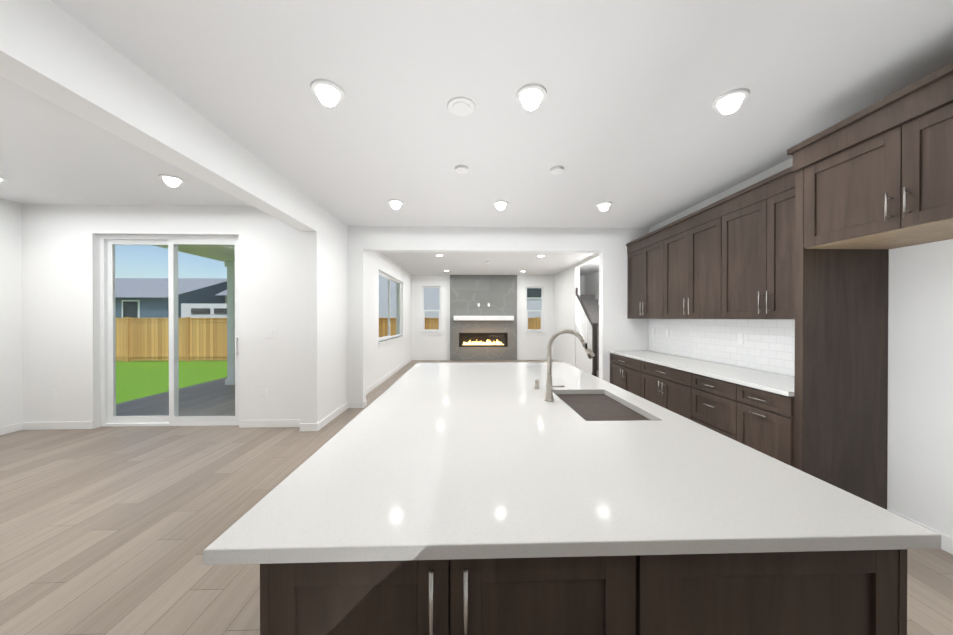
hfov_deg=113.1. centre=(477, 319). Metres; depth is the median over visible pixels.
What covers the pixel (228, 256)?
roof
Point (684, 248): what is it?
upper cabinet
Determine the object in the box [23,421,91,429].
baseboard
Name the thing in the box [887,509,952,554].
baseboard
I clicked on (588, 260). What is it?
wall
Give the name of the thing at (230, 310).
patio column
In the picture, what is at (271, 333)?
light switch
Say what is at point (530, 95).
recessed light
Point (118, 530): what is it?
floor
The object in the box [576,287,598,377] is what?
staircase
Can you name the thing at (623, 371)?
base cabinet
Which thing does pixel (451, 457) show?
island countertop
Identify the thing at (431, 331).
window
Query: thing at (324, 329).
wall
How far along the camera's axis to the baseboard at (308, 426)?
4.05 m
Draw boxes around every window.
[378,271,404,347]
[420,286,441,334]
[525,287,543,334]
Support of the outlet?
attached to the backsplash
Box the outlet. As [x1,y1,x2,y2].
[738,333,743,343]
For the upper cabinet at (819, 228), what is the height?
0.688 m
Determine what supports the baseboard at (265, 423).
attached to the wall at (61, 299)
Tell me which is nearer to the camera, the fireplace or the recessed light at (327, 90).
the recessed light at (327, 90)
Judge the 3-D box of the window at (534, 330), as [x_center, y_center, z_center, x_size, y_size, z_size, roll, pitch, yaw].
[2.004,-0.302,11.044,0.710,1.690,0.165,0,0,-2]
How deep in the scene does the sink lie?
2.03 m
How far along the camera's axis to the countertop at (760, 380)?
2.88 m
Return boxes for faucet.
[543,329,594,400]
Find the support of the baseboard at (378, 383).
attached to the wall at (324, 329)
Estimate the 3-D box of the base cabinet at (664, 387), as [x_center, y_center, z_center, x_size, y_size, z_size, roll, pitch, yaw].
[2.561,0.999,3.835,0.652,0.890,1.028,0,0,-2]
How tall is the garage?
2.500 m
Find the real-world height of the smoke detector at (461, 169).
0.034 m
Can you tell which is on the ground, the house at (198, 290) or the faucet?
the house at (198, 290)
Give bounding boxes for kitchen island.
[231,545,940,634]
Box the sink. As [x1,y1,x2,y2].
[559,393,642,420]
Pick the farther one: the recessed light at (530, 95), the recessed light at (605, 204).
the recessed light at (605, 204)
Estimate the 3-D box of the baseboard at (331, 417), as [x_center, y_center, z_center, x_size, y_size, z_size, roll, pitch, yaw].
[-2.082,1.391,4.585,0.014,0.100,1.033,0,0,-2]
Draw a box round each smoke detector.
[455,165,467,173]
[550,166,563,174]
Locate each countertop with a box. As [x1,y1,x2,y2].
[203,362,940,564]
[609,350,876,397]
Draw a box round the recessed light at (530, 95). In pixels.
[516,84,546,106]
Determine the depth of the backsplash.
3.58 m
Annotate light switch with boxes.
[265,329,277,337]
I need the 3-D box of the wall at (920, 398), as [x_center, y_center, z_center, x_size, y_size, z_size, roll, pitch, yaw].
[3.038,-0.019,1.169,0.140,2.950,8.450,0,0,-2]
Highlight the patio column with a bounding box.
[224,261,234,384]
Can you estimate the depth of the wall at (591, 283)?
10.36 m
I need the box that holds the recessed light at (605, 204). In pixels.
[596,201,611,207]
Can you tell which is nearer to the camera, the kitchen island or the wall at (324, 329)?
the kitchen island
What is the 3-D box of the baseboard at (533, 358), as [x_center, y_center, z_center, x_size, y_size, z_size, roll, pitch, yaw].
[2.041,1.364,10.998,1.280,0.100,0.014,0,0,-2]
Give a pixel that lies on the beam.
(52, 52)
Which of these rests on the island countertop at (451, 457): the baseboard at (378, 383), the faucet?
the faucet
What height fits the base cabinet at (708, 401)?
0.890 m
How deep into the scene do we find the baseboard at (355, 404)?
5.09 m
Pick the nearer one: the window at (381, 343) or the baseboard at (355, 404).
the baseboard at (355, 404)
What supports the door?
in the wall at (61, 299)
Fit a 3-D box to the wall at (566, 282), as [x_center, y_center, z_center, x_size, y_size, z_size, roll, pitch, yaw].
[2.782,-0.057,9.940,0.140,2.950,2.160,0,0,-2]
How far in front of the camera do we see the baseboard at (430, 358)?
10.88 m
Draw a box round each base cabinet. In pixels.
[610,354,636,394]
[637,362,684,416]
[685,374,732,438]
[733,382,880,506]
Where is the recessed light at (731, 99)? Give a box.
[712,88,749,110]
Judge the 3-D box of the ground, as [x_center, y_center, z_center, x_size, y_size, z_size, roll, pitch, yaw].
[-0.731,1.833,29.854,120.000,0.300,100.000,0,0,-2]
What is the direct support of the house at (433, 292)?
on the ground
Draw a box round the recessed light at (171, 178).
[158,174,184,183]
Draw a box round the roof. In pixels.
[153,245,234,261]
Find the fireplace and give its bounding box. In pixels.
[450,275,516,360]
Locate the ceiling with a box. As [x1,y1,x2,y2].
[0,0,952,275]
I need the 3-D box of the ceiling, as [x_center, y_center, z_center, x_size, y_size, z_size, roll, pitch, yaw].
[-0.983,-1.566,3.871,10.220,0.120,14.400,0,0,-2]
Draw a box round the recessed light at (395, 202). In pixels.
[388,199,403,205]
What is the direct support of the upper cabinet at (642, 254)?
attached to the wall at (920, 398)
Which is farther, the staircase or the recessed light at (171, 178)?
the staircase
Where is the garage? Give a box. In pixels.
[181,303,226,317]
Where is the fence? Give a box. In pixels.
[116,317,540,361]
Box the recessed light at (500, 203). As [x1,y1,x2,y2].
[493,200,507,206]
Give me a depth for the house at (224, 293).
20.38 m
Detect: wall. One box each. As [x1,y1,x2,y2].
[0,199,22,426]
[22,204,300,428]
[301,203,411,422]
[347,226,648,401]
[412,275,584,359]
[554,265,579,366]
[575,253,598,267]
[585,271,598,304]
[649,157,952,537]
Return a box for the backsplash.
[648,319,794,375]
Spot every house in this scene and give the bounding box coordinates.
[115,278,226,317]
[217,290,226,303]
[379,276,540,317]
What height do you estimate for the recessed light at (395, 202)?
0.016 m
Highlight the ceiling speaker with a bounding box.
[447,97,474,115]
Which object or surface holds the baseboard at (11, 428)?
attached to the wall at (11, 381)
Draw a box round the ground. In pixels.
[116,360,226,403]
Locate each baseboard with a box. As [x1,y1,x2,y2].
[0,422,22,434]
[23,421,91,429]
[240,419,300,427]
[299,423,317,430]
[318,402,347,430]
[348,402,363,407]
[366,358,411,394]
[412,357,448,359]
[518,357,553,359]
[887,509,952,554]
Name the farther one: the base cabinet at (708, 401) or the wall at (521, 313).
the wall at (521, 313)
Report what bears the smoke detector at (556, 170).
attached to the ceiling
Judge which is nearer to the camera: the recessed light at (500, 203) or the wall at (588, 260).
the recessed light at (500, 203)
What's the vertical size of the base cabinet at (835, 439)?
0.890 m
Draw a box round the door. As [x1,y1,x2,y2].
[100,235,238,426]
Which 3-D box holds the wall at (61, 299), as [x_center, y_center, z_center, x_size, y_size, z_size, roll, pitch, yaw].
[-4.120,-0.033,4.251,3.670,2.950,0.170,0,0,-2]
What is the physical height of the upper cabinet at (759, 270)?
1.200 m
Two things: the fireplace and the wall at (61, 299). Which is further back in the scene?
the fireplace
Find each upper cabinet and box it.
[627,234,656,317]
[657,206,712,318]
[713,166,884,321]
[797,70,952,249]
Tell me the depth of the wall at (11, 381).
4.01 m
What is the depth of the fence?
13.09 m
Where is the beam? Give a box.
[0,0,316,230]
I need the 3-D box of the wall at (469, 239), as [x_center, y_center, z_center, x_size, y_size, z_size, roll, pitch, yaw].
[0.370,-0.037,5.242,4.955,2.950,0.150,0,0,-2]
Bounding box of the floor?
[0,360,952,634]
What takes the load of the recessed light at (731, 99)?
in the ceiling
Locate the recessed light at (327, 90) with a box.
[310,79,344,102]

